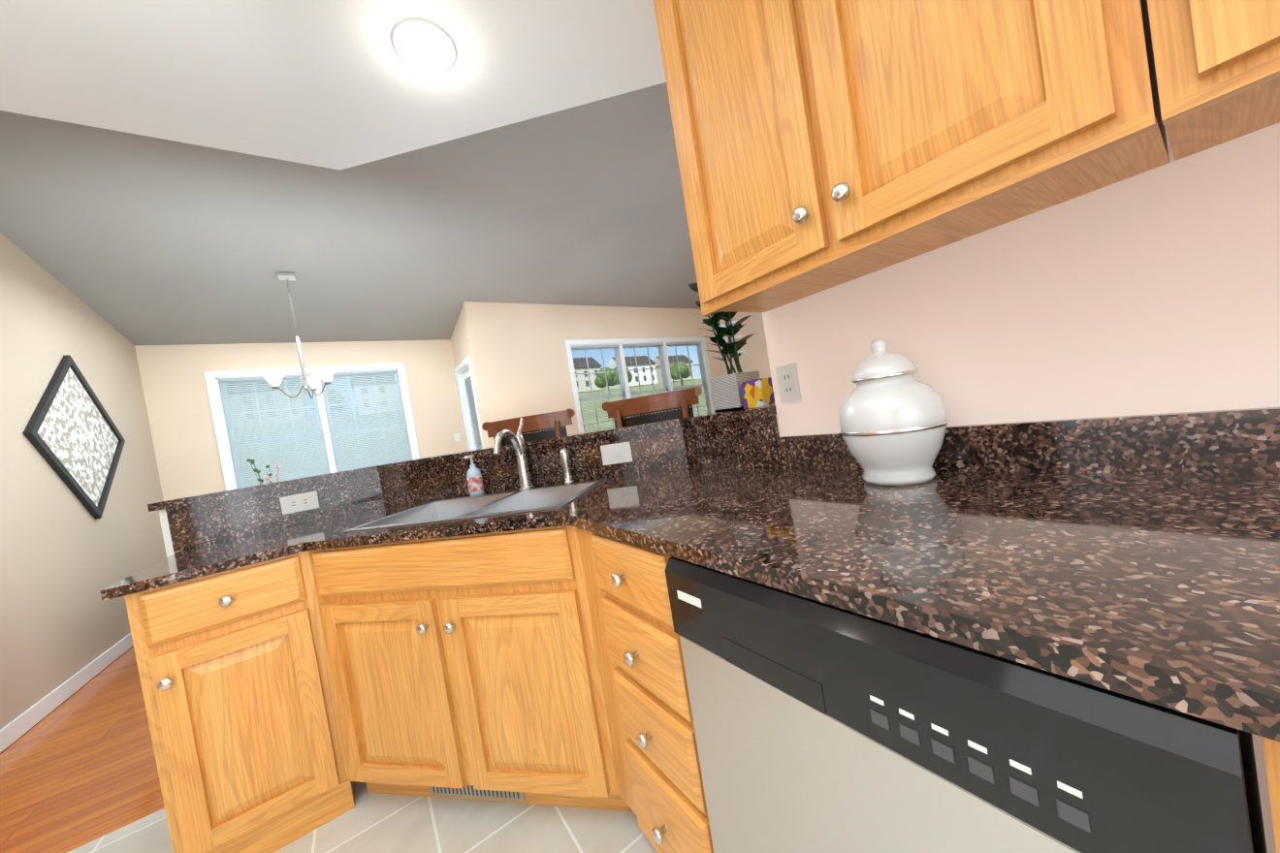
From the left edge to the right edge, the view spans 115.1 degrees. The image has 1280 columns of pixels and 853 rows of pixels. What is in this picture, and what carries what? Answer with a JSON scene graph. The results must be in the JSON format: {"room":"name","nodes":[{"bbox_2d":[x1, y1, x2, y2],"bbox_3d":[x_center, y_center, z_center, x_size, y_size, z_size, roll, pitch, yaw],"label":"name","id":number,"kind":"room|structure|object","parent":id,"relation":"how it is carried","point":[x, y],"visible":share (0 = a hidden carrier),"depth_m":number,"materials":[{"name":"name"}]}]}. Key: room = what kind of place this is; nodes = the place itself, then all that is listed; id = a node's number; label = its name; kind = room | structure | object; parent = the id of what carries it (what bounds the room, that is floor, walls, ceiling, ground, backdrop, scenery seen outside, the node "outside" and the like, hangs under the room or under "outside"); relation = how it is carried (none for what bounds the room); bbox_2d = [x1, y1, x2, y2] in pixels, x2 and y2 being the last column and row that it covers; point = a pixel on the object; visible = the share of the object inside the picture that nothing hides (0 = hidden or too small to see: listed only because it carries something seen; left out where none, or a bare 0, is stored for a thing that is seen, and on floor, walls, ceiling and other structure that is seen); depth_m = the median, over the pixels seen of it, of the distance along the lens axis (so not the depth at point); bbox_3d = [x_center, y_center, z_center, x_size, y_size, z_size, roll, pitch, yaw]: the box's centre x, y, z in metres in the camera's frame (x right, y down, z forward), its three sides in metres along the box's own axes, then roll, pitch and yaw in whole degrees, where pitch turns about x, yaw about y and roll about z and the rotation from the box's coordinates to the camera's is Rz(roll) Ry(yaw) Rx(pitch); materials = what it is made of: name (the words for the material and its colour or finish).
{"room":"kitchen","nodes":[
{"label":"kitchen","id":0,"kind":"room"},
{"bbox_2d":[0,645,657,852],"bbox_3d":[-0.139,1.164,2.181,9.440,0.050,8.690,-10,2,-35],"label":"floor","id":1,"kind":"structure","parent":0,"point":[79,772],"depth_m":1.47,"materials":[{"name":"wood"}]},
{"bbox_2d":[256,516,636,838],"bbox_3d":[-0.573,0.779,1.270,0.659,0.890,0.728,-10,2,-35],"label":"base cabinet","id":2,"kind":"object","parent":1,"relation":"on","point":[301,672],"depth_m":1.24,"materials":[{"name":"brown wood"}]},
{"bbox_2d":[101,528,310,601],"bbox_3d":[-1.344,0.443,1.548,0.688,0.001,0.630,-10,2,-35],"label":"countertop","id":3,"kind":"structure","parent":2,"relation":"on","point":[216,560],"depth_m":1.27,"materials":[{"name":"brown stone"}]},
{"bbox_2d":[256,505,566,613],"bbox_3d":[-0.819,0.346,1.491,0.657,0.029,1.330,-10,2,-35],"label":"countertop","id":4,"kind":"structure","parent":2,"relation":"on","point":[312,569],"depth_m":1.30,"materials":[{"name":"brown wood"}]},
{"bbox_2d":[337,466,1279,749],"bbox_3d":[0.428,0.175,0.347,1.182,0.029,4.644,-10,2,-35],"label":"countertop","id":5,"kind":"structure","parent":2,"relation":"on","point":[1167,596],"depth_m":0.48,"materials":[{"name":"brown stone"}]},
{"bbox_2d":[341,479,606,532],"bbox_3d":[-0.570,0.385,1.534,0.824,0.194,0.454,-9,1,13],"label":"double-bowl sink","id":6,"kind":"object","parent":5,"relation":"in","point":[559,496],"visible":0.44,"depth_m":1.67,"materials":[{"name":"silver metal"}]},
{"bbox_2d":[464,454,484,496],"bbox_3d":[-0.745,0.218,1.825,0.064,0.182,0.065,-10,2,-35],"label":"soap bottle","id":7,"kind":"object","parent":5,"relation":"on","point":[474,479],"visible":0.9,"depth_m":1.80,"materials":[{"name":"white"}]},
{"bbox_2d":[493,417,574,490],"bbox_3d":[-0.482,0.113,1.734,0.304,0.312,0.214,-10,2,-35],"label":"faucet","id":8,"kind":"object","parent":5,"relation":"on","point":[518,443],"visible":0.94,"depth_m":1.75,"materials":[{"name":"silver metal"}]},
{"bbox_2d":[739,377,775,409],"bbox_3d":[0.444,-0.124,1.512,0.090,0.100,0.090,-10,2,-35],"label":"floral box","id":9,"kind":"object","parent":5,"relation":"on","point":[757,393],"visible":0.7,"depth_m":1.48,"materials":[{"name":"yellow"}]},
{"bbox_2d":[838,339,948,485],"bbox_3d":[0.564,-0.039,0.924,0.210,0.321,0.210,-10,2,-35],"label":"ginger jar","id":10,"kind":"object","parent":5,"relation":"on","point":[893,421],"visible":1,"depth_m":0.86,"materials":[{"name":"white ceramic"}]},
{"bbox_2d":[665,556,1267,852],"bbox_3d":[0.525,0.614,0.690,0.605,0.874,0.602,-10,2,-35],"label":"dishwasher","id":11,"kind":"object","parent":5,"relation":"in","point":[820,727],"visible":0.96,"depth_m":0.43,"materials":[{"name":"grey"}]},
{"bbox_2d":[481,408,575,445],"bbox_3d":[-0.682,0.569,2.499,0.640,1.284,0.582,-9,1,5],"label":"stool","id":12,"kind":"object","parent":1,"relation":"on","point":[544,426],"visible":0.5,"depth_m":2.69,"materials":[{"name":"brown wood"}]},
{"bbox_2d":[585,485,702,829],"bbox_3d":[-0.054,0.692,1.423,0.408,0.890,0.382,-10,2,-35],"label":"base cabinet","id":13,"kind":"object","parent":1,"relation":"on","point":[646,659],"depth_m":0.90,"materials":[{"name":"brown wood"}]},
{"bbox_2d":[602,385,702,427],"bbox_3d":[0.097,0.450,2.285,0.640,1.284,0.582,-9,1,15],"label":"stool","id":14,"kind":"object","parent":1,"relation":"on","point":[655,407],"visible":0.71,"depth_m":2.46,"materials":[{"name":"brown wood"}]},
{"bbox_3d":[-3.083,1.185,3.652,1.020,0.765,1.700,-10,2,-35],"label":"dining table","id":15,"kind":"object","parent":1,"relation":"on","visible":0},
{"bbox_2d":[246,458,280,483],"bbox_3d":[-3.168,0.533,3.479,0.197,0.555,0.198,-10,2,-35],"label":"flowers","id":16,"kind":"object","parent":15,"relation":"on","point":[258,471],"visible":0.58,"depth_m":3.47,"materials":[{"name":"green plant"}]},
{"bbox_2d":[0,0,701,345],"bbox_3d":[-0.670,-2.179,2.102,9.440,1.721,8.690,-10,2,-35],"label":"ceiling","id":17,"kind":"structure","parent":0,"point":[188,171],"depth_m":2.72,"materials":[{"name":"paint"}]},
{"bbox_2d":[259,272,336,398],"bbox_3d":[-3.142,-0.812,3.706,0.537,1.117,0.520,-10,2,-35],"label":"pendant chandelier","id":18,"kind":"object","parent":17,"relation":"hanging from","point":[274,379],"visible":1,"depth_m":3.67,"materials":[{"name":"silver metal"}]},
{"bbox_2d":[391,18,456,73],"bbox_3d":[-0.725,-1.277,1.372,0.195,0.007,0.195,-10,2,-41],"label":"recessed light","id":19,"kind":"object","parent":17,"relation":"in","point":[424,46],"visible":1,"depth_m":1.35,"materials":[{"name":"white glass"}]},
{"bbox_2d":[376,416,709,543],"bbox_3d":[-0.447,0.642,1.933,1.164,1.090,1.213,-10,2,-35],"label":"backsplash","id":20,"kind":"structure","parent":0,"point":[656,448],"depth_m":1.79,"materials":[{"name":"brown stone"}]},
{"bbox_2d":[600,442,632,465],"bbox_3d":[-0.101,0.115,1.733,0.094,0.085,0.098,-10,2,-35],"label":"outlet","id":21,"kind":"object","parent":20,"relation":"attached to","point":[616,453],"visible":1,"depth_m":1.73,"materials":[{"name":"white plastic"}]},
{"bbox_2d":[688,283,760,413],"bbox_3d":[0.358,-0.327,1.605,0.219,0.524,0.262,-10,2,-35],"label":"potted plant","id":22,"kind":"object","parent":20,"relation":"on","point":[726,392],"visible":0.77,"depth_m":1.59,"materials":[{"name":"green plant"}]},
{"bbox_2d":[0,122,1279,852],"bbox_3d":[-0.472,-0.934,2.131,9.440,4.200,8.690,-10,2,-35],"label":"wall","id":23,"kind":"structure","parent":0,"point":[1154,291],"depth_m":1.16,"materials":[{"name":"beige paint"}]},
{"bbox_2d":[0,633,133,753],"bbox_3d":[-3.873,1.665,3.003,0.014,0.095,2.760,-10,2,-35],"label":"baseboard","id":24,"kind":"structure","parent":23,"relation":"attached to","point":[17,727],"depth_m":2.41,"materials":[{"name":"white wood"}]},
{"bbox_2d":[23,354,125,519],"bbox_3d":[-4.165,0.082,3.040,0.030,1.240,1.240,-10,2,-35],"label":"picture","id":25,"kind":"object","parent":23,"relation":"attached to","point":[72,433],"visible":1,"depth_m":2.99,"materials":[{"name":"black"}]},
{"bbox_2d":[162,470,380,551],"bbox_3d":[-1.543,0.353,1.790,0.710,0.170,0.020,-10,2,-35],"label":"backsplash","id":26,"kind":"structure","parent":23,"relation":"attached to","point":[201,524],"depth_m":1.72,"materials":[{"name":"brown stone"}]},
{"bbox_2d":[279,490,319,514],"bbox_3d":[-1.505,0.337,1.800,0.126,0.077,0.007,-10,2,-35],"label":"electrical outlet plate","id":27,"kind":"object","parent":26,"relation":"attached to","point":[304,501],"depth_m":1.80,"materials":[{"name":"white plastic"}]},
{"bbox_2d":[204,362,419,489],"bbox_3d":[-3.806,0.096,4.947,1.868,1.642,0.148,-10,2,-35],"label":"dining room window","id":28,"kind":"structure","parent":23,"relation":"in","point":[231,446],"depth_m":4.84,"materials":[{"name":"white"}]},
{"bbox_2d":[453,432,460,441],"bbox_3d":[-2.570,0.150,5.728,0.070,0.115,0.013,-10,2,-35],"label":"electrical outlet plate","id":29,"kind":"object","parent":23,"relation":"attached to","point":[457,435],"depth_m":5.73,"materials":[{"name":"white plastic"}]},
{"bbox_2d":[454,355,484,449],"bbox_3d":[-2.148,0.246,5.465,0.136,2.240,0.890,-10,2,-35],"label":"patio door","id":30,"kind":"structure","parent":23,"relation":"in","point":[465,385],"depth_m":5.62,"materials":[{"name":"white wood"}]},
{"bbox_2d":[564,336,714,432],"bbox_3d":[0.144,-0.567,6.418,2.683,1.641,0.148,-10,2,-35],"label":"living room window","id":31,"kind":"structure","parent":23,"relation":"in","point":[661,344],"depth_m":6.24,"materials":[{"name":"white wood"}]},
{"bbox_2d":[775,362,801,403],"bbox_3d":[0.459,-0.134,1.262,0.007,0.115,0.070,-10,2,-35],"label":"electrical outlet plate","id":32,"kind":"object","parent":23,"relation":"attached to","point":[788,382],"depth_m":1.26,"materials":[{"name":"white plastic"}]},
{"bbox_2d":[653,0,1150,316],"bbox_3d":[0.416,-0.902,0.872,0.296,1.076,0.795,-10,2,-35],"label":"upper cabinet","id":33,"kind":"object","parent":23,"relation":"attached to","point":[822,144],"depth_m":0.74,"materials":[{"name":"brown wood"}]},
{"bbox_2d":[682,407,1279,478],"bbox_3d":[1.192,-0.045,0.229,0.023,0.170,3.554,-10,2,-35],"label":"backsplash","id":34,"kind":"structure","parent":23,"relation":"attached to","point":[1234,443],"depth_m":0.77,"materials":[{"name":"brown stone"}]},
{"bbox_2d":[1115,0,1279,169],"bbox_3d":[0.887,-0.961,0.187,0.296,1.076,0.883,-10,2,-35],"label":"upper cabinet","id":35,"kind":"object","parent":23,"relation":"attached to","point":[1207,72],"depth_m":0.48,"materials":[{"name":"brown wood"}]},
{"label":"outside","id":36,"kind":"structure","parent":0,"visible":0},
{"bbox_2d":[226,354,706,485],"bbox_3d":[-33.258,-6.119,71.564,210.000,22.488,143.880,-10,2,-35],"label":"exterior view","id":37,"kind":"structure","parent":36,"point":[643,362],"depth_m":82.56,"materials":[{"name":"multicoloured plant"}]}
]}

